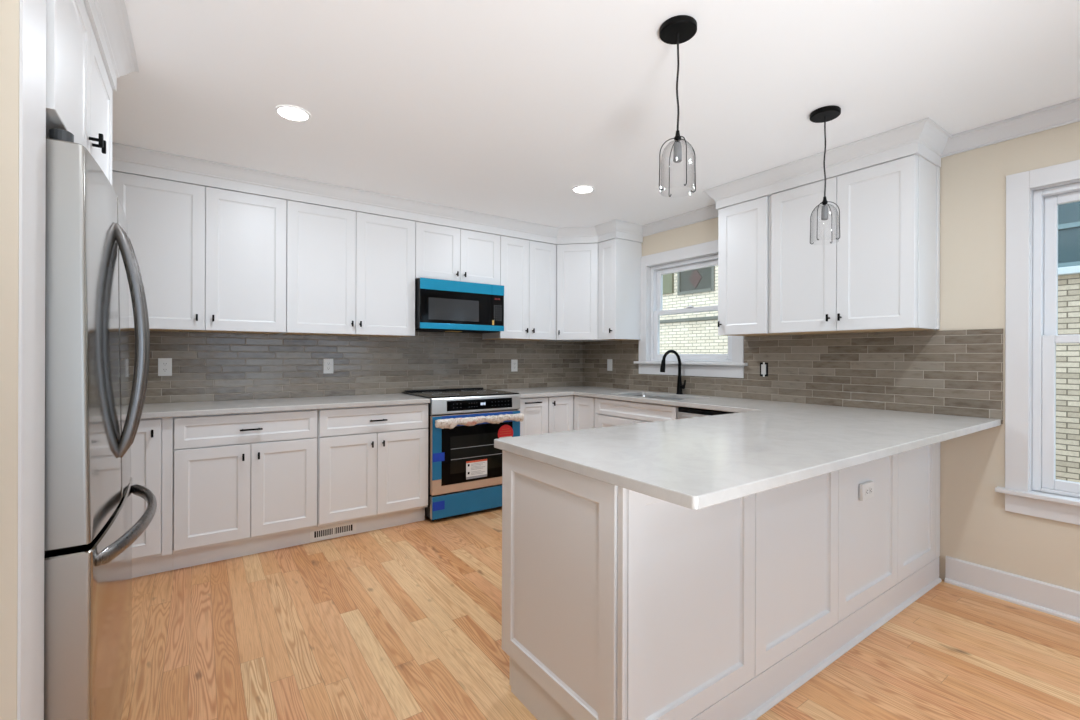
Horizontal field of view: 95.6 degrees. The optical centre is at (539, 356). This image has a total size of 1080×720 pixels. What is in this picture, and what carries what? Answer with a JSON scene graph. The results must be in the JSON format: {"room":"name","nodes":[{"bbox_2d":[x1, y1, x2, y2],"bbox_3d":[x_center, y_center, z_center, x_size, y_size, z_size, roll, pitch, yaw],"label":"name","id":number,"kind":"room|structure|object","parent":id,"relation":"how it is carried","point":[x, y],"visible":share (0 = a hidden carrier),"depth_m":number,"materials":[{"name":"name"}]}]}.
{"room":"kitchen","nodes":[
{"label":"kitchen","id":0,"kind":"room"},
{"bbox_2d":[0,0,19,719],"bbox_3d":[-2.145,0.011,0.345,2.523,2.420,0.189,0,0,-35],"label":"wall partition","id":1,"kind":"structure","parent":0,"point":[9,9],"depth_m":0.98,"materials":[{"name":"beige paint"}]},
{"bbox_2d":[17,0,45,719],"bbox_3d":[-1.110,0.014,1.071,0.005,2.420,0.185,0,0,-35],"label":"panel","id":2,"kind":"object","parent":1,"relation":"attached to","point":[32,41],"depth_m":1.06,"materials":[{"name":"paint"}]},
{"bbox_2d":[129,330,582,403],"bbox_3d":[-2.062,0.011,3.569,6.350,2.420,0.160,0,0,-35],"label":"wall","id":3,"kind":"structure","parent":0,"point":[205,366],"depth_m":3.83,"materials":[{"name":"tile"}]},
{"bbox_2d":[158,358,171,375],"bbox_3d":[-2.449,0.071,3.196,0.072,0.116,0.008,0,0,-35],"label":"outlet","id":4,"kind":"object","parent":3,"relation":"attached to","point":[164,364],"visible":1,"depth_m":3.19,"materials":[{"name":"white plastic"}]},
{"bbox_2d":[112,171,286,333],"bbox_3d":[-2.175,-0.611,3.176,0.910,0.900,0.365,0,0,-35],"label":"upper cabinet","id":5,"kind":"object","parent":3,"relation":"attached to","point":[213,260],"visible":0.85,"depth_m":3.06,"materials":[{"name":"paint"}]},
{"bbox_2d":[323,358,332,373],"bbox_3d":[-1.629,0.076,3.769,0.072,0.116,0.008,0,0,-35],"label":"outlet","id":6,"kind":"object","parent":3,"relation":"attached to","point":[327,362],"visible":1,"depth_m":3.77,"materials":[{"name":"white plastic"}]},
{"bbox_2d":[281,200,414,336],"bbox_3d":[-1.430,-0.608,3.696,0.901,0.900,0.365,0,0,-35],"label":"upper cabinet","id":7,"kind":"object","parent":3,"relation":"attached to","point":[349,273],"visible":0.94,"depth_m":3.54,"materials":[{"name":"paint"}]},
{"bbox_2d":[415,222,499,284],"bbox_3d":[-0.744,-0.833,4.175,0.764,0.444,0.365,0,0,-35],"label":"upper cabinet","id":8,"kind":"object","parent":3,"relation":"attached to","point":[441,252],"visible":0.88,"depth_m":4.03,"materials":[{"name":"paint"}]},
{"bbox_2d":[415,277,503,333],"bbox_3d":[-0.730,-0.406,4.153,0.754,0.402,0.396,0,0,-35],"label":"microwave","id":9,"kind":"object","parent":8,"relation":"attached to","point":[450,306],"visible":0.97,"depth_m":3.97,"materials":[{"name":"black plastic"}]},
{"bbox_2d":[511,360,517,371],"bbox_3d":[-0.247,0.091,4.734,0.072,0.116,0.008,0,0,-35],"label":"outlet","id":10,"kind":"object","parent":3,"relation":"attached to","point":[514,363],"visible":1,"depth_m":4.73,"materials":[{"name":"white plastic"}]},
{"bbox_2d":[482,236,555,340],"bbox_3d":[-0.181,-0.604,4.569,0.606,0.900,0.365,0,0,-35],"label":"upper cabinet","id":11,"kind":"object","parent":3,"relation":"attached to","point":[527,267],"visible":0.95,"depth_m":4.44,"materials":[{"name":"paint"}]},
{"bbox_2d":[112,0,1079,227],"bbox_3d":[0.286,-1.241,0.212,6.350,0.100,8.350,0,0,-35],"label":"ceiling","id":12,"kind":"structure","parent":0,"point":[502,108],"depth_m":2.15,"materials":[{"name":"paint"}]},
{"bbox_2d":[275,105,310,121],"bbox_3d":[-1.215,-1.193,2.409,0.159,0.006,0.159,0,0,-35],"label":"recessed light","id":13,"kind":"object","parent":12,"relation":"in","point":[293,113],"visible":1,"depth_m":2.41,"materials":[{"name":"paint"}]},
{"bbox_2d":[572,185,593,192],"bbox_3d":[0.307,-1.188,3.489,0.159,0.006,0.159,0,0,-35],"label":"recessed light","id":14,"kind":"object","parent":12,"relation":"in","point":[582,188],"visible":1,"depth_m":3.49,"materials":[{"name":"paint"}]},
{"bbox_2d":[659,15,696,196],"bbox_3d":[0.498,-0.891,1.770,0.132,0.597,0.132,0,0,-35],"label":"pendant light","id":15,"kind":"object","parent":12,"relation":"hanging from","point":[679,29],"visible":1,"depth_m":1.76,"materials":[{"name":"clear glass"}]},
{"bbox_2d":[810,105,840,243],"bbox_3d":[1.385,-0.869,2.380,0.132,0.634,0.132,0,0,-5],"label":"pendant light","id":16,"kind":"object","parent":12,"relation":"hanging from","point":[824,114],"visible":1,"depth_m":2.37,"materials":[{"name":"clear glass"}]},
{"bbox_2d":[121,506,1079,719],"bbox_3d":[0.278,1.269,0.212,6.350,0.080,8.350,0,0,-35],"label":"floor","id":17,"kind":"structure","parent":0,"point":[400,622],"depth_m":2.07,"materials":[{"name":"brown wood"}]},
{"bbox_2d":[44,128,156,719],"bbox_3d":[-1.653,0.333,1.386,0.894,1.778,0.910,0,0,-35],"label":"refrigerator","id":18,"kind":"object","parent":17,"relation":"on","point":[92,419],"visible":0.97,"depth_m":1.21,"materials":[{"name":"grey metal"}]},
{"bbox_2d":[131,417,172,577],"bbox_3d":[-2.586,0.778,2.708,0.906,0.881,0.644,0,0,-35],"label":"base cabinet","id":19,"kind":"object","parent":17,"relation":"on","point":[152,446],"visible":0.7,"depth_m":2.69,"materials":[{"name":"paint"}]},
{"bbox_2d":[141,393,429,418],"bbox_3d":[-1.970,0.323,3.144,2.412,0.032,0.640,0,0,-35],"label":"countertop","id":20,"kind":"structure","parent":19,"relation":"on","point":[200,408],"depth_m":3.16,"materials":[{"name":"white stone"}]},
{"bbox_2d":[173,409,317,569],"bbox_3d":[-1.906,0.781,3.182,0.752,0.881,0.646,0,0,-35],"label":"base cabinet","id":21,"kind":"object","parent":17,"relation":"on","point":[244,484],"visible":0.94,"depth_m":2.92,"materials":[{"name":"paint"}]},
{"bbox_2d":[316,403,427,541],"bbox_3d":[-1.288,0.783,3.613,0.753,0.881,0.646,0,0,-35],"label":"base cabinet","id":22,"kind":"object","parent":17,"relation":"on","point":[372,461],"visible":0.88,"depth_m":3.37,"materials":[{"name":"paint"}]},
{"bbox_2d":[310,520,355,542],"bbox_3d":[-1.384,1.174,3.285,0.292,0.093,0.006,0,0,-35],"label":"vent register","id":23,"kind":"object","parent":22,"relation":"attached to","point":[345,528],"visible":0.99,"depth_m":3.28,"materials":[{"name":"white plastic"}]},
{"bbox_2d":[402,387,523,520],"bbox_3d":[-0.638,0.757,4.017,0.770,0.938,0.720,0,0,-35],"label":"range","id":24,"kind":"object","parent":17,"relation":"on","point":[465,466],"visible":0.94,"depth_m":3.73,"materials":[{"name":"black metal"}]},
{"bbox_2d":[402,387,518,397],"bbox_3d":[-0.664,0.299,4.057,0.770,0.022,0.622,0,0,-35],"label":"cooktop","id":25,"kind":"object","parent":24,"relation":"in","point":[479,392],"depth_m":3.95,"materials":[{"name":"black glass"}]},
{"bbox_2d":[517,397,547,435],"bbox_3d":[-0.220,0.787,4.359,0.311,0.881,0.646,0,0,-35],"label":"base cabinet","id":26,"kind":"object","parent":17,"relation":"on","point":[534,409],"visible":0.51,"depth_m":4.13,"materials":[{"name":"paint"}]},
{"bbox_2d":[548,395,595,432],"bbox_3d":[0.342,0.789,4.605,0.887,0.881,0.886,0,0,-35],"label":"base cabinet","id":27,"kind":"object","parent":17,"relation":"on","point":[570,412],"visible":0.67,"depth_m":4.28,"materials":[{"name":"paint"}]},
{"bbox_2d":[595,398,679,427],"bbox_3d":[0.944,0.791,3.953,0.644,0.881,0.866,0,0,-35],"label":"base cabinet","id":28,"kind":"object","parent":17,"relation":"on","point":[608,412],"visible":0.13,"depth_m":3.82,"materials":[{"name":"paint"}]},
{"bbox_2d":[677,407,735,418],"bbox_3d":[1.368,0.797,3.346,0.604,0.872,0.599,0,0,-35],"label":"dishwasher","id":29,"kind":"object","parent":17,"relation":"on","point":[683,412],"visible":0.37,"depth_m":3.31,"materials":[{"name":"black plastic"}]},
{"bbox_2d":[502,442,941,719],"bbox_3d":[1.042,0.791,2.266,2.442,0.881,0.644,0,0,-35],"label":"base cabinet","id":30,"kind":"object","parent":17,"relation":"on","point":[619,603],"visible":0.72,"depth_m":1.64,"materials":[{"name":"paint"}]},
{"bbox_2d":[490,386,1000,509],"bbox_3d":[0.401,0.331,3.162,2.452,0.032,3.326,0,0,-35],"label":"countertop","id":31,"kind":"structure","parent":30,"relation":"on","point":[695,463],"depth_m":1.78,"materials":[{"name":"white stone"}]},
{"bbox_2d":[638,395,683,399],"bbox_3d":[0.950,0.438,3.942,0.434,0.176,0.724,0,0,-35],"label":"sink","id":32,"kind":"object","parent":31,"relation":"in","point":[641,395],"visible":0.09,"depth_m":4.17,"materials":[{"name":"silver metal"}]},
{"bbox_2d":[660,350,685,393],"bbox_3d":[1.097,0.133,4.033,0.259,0.370,0.089,0,0,-35],"label":"faucet","id":33,"kind":"object","parent":31,"relation":"on","point":[680,386],"visible":0.95,"depth_m":4.08,"materials":[{"name":"black metal"}]},
{"bbox_2d":[859,481,873,500],"bbox_3d":[1.457,0.600,2.181,0.116,0.072,0.018,0,0,-35],"label":"outlet","id":34,"kind":"object","parent":30,"relation":"attached to","point":[866,490],"visible":1,"depth_m":2.16,"materials":[{"name":"white plastic"}]},
{"bbox_2d":[583,121,1079,590],"bbox_3d":[2.805,0.028,2.004,0.160,2.420,8.000,0,0,-35],"label":"wall","id":35,"kind":"structure","parent":0,"point":[976,527],"depth_m":2.65,"materials":[{"name":"beige paint"}]},
{"bbox_2d":[112,142,642,244],"bbox_3d":[-0.988,-1.127,3.479,4.393,0.136,0.624,0,0,-35],"label":"trim","id":36,"kind":"structure","parent":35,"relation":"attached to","point":[127,159],"depth_m":3.48,"materials":[{"name":"paint"}]},
{"bbox_2d":[539,243,615,341],"bbox_3d":[0.386,-0.603,4.814,0.610,0.898,0.612,0,0,-35],"label":"upper cabinet","id":37,"kind":"object","parent":35,"relation":"attached to","point":[576,264],"visible":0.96,"depth_m":4.59,"materials":[{"name":"paint"}]},
{"bbox_2d":[607,359,611,370],"bbox_3d":[0.694,0.088,4.878,0.008,0.116,0.072,0,0,-35],"label":"light switch","id":38,"kind":"object","parent":35,"relation":"attached to","point":[609,361],"visible":1,"depth_m":4.88,"materials":[{"name":"white plastic"}]},
{"bbox_2d":[598,238,641,339],"bbox_3d":[0.728,-0.601,4.534,0.365,0.900,0.232,0,0,-35],"label":"upper cabinet","id":39,"kind":"object","parent":35,"relation":"attached to","point":[619,260],"visible":1,"depth_m":4.45,"materials":[{"name":"paint"}]},
{"bbox_2d":[642,204,717,236],"bbox_3d":[1.217,-1.145,4.095,0.074,0.084,1.028,0,0,-35],"label":"trim","id":40,"kind":"structure","parent":35,"relation":"attached to","point":[709,212],"depth_m":4.13,"materials":[{"name":"paint"}]},
{"bbox_2d":[634,240,747,377],"bbox_3d":[1.279,-0.377,4.157,0.200,1.085,1.131,0,0,-35],"label":"window","id":41,"kind":"structure","parent":35,"relation":"in","point":[703,255],"depth_m":4.25,"materials":[{"name":"paint"}]},
{"bbox_2d":[718,196,790,335],"bbox_3d":[1.498,-0.598,3.432,0.365,0.900,0.365,0,0,-35],"label":"upper cabinet","id":42,"kind":"object","parent":35,"relation":"attached to","point":[743,228],"visible":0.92,"depth_m":3.33,"materials":[{"name":"paint"}]},
{"bbox_2d":[760,362,767,376],"bbox_3d":[1.622,0.097,3.549,0.010,0.106,0.062,0,0,-35],"label":"outlet","id":43,"kind":"object","parent":35,"relation":"attached to","point":[763,366],"visible":1,"depth_m":3.54,"materials":[{"name":"white plastic"}]},
{"bbox_2d":[761,362,765,376],"bbox_3d":[1.621,0.097,3.549,0.009,0.106,0.034,0,0,-35],"label":"receptacle","id":44,"kind":"object","parent":43,"relation":"attached to","point":[763,365],"depth_m":3.55,"materials":[{"name":"white plastic"}]},
{"bbox_2d":[769,155,939,334],"bbox_3d":[1.837,-0.597,2.946,0.365,0.900,0.815,0,0,-35],"label":"upper cabinet","id":45,"kind":"object","parent":35,"relation":"attached to","point":[882,272],"visible":0.99,"depth_m":2.75,"materials":[{"name":"paint"}]},
{"bbox_2d":[702,117,951,209],"bbox_3d":[1.714,-1.117,3.089,0.409,0.136,1.329,0,0,-35],"label":"trim","id":46,"kind":"structure","parent":45,"relation":"attached to","point":[924,138],"depth_m":2.79,"materials":[{"name":"paint"}]},
{"bbox_2d":[940,98,1079,157],"bbox_3d":[3.599,-1.136,0.684,0.074,0.084,4.911,0,0,-35],"label":"trim","id":47,"kind":"structure","parent":35,"relation":"attached to","point":[1068,112],"depth_m":2.44,"materials":[{"name":"paint"}]},
{"bbox_2d":[945,556,1079,622],"bbox_3d":[3.620,1.172,0.684,0.028,0.138,4.878,0,0,-35],"label":"baseboard","id":48,"kind":"structure","parent":35,"relation":"attached to","point":[1048,598],"depth_m":2.45,"materials":[{"name":"paint"}]},
{"bbox_2d":[995,160,1079,524],"bbox_3d":[2.695,-0.064,2.127,0.200,1.702,1.032,0,0,-35],"label":"window","id":49,"kind":"structure","parent":35,"relation":"in","point":[1033,197],"depth_m":2.43,"materials":[{"name":"paint"}]},
{"label":"outside","id":50,"kind":"structure","parent":0,"visible":0},
{"bbox_3d":[5.683,1.898,10.117,13.840,0.100,30.000,0,0,-35],"label":"ground","id":51,"kind":"structure","parent":50,"visible":0},
{"bbox_2d":[659,266,731,362],"bbox_3d":[1.607,-0.866,11.410,0.460,5.400,9.600,0,0,-35],"label":"house","id":52,"kind":"structure","parent":51,"relation":"on","point":[689,333],"depth_m":9.27,"materials":[{"name":"beige brick"}]},
{"bbox_2d":[1056,201,1079,482],"bbox_3d":[7.172,-0.847,3.405,0.500,5.400,9.700,0,0,-35],"label":"house","id":53,"kind":"structure","parent":51,"relation":"on","point":[1067,354],"depth_m":5.26,"materials":[{"name":"beige brick"}]},
{"bbox_3d":[-2.516,0.009,1.685,0.150,2.420,2.430,0,0,-35],"label":"wall","id":54,"kind":"structure","parent":0,"visible":0},
{"bbox_2d":[46,0,112,184],"bbox_3d":[-1.717,-0.825,1.360,0.766,0.467,0.952,0,0,-35],"label":"upper cabinet","id":55,"kind":"object","parent":54,"relation":"attached to","point":[79,93],"visible":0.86,"depth_m":1.41,"materials":[{"name":"paint"}]},
{"bbox_2d":[83,0,138,91],"bbox_3d":[-1.718,-1.129,1.397,0.811,0.136,1.044,0,0,-35],"label":"trim","id":56,"kind":"structure","parent":55,"relation":"attached to","point":[109,20],"depth_m":1.74,"materials":[{"name":"paint"}]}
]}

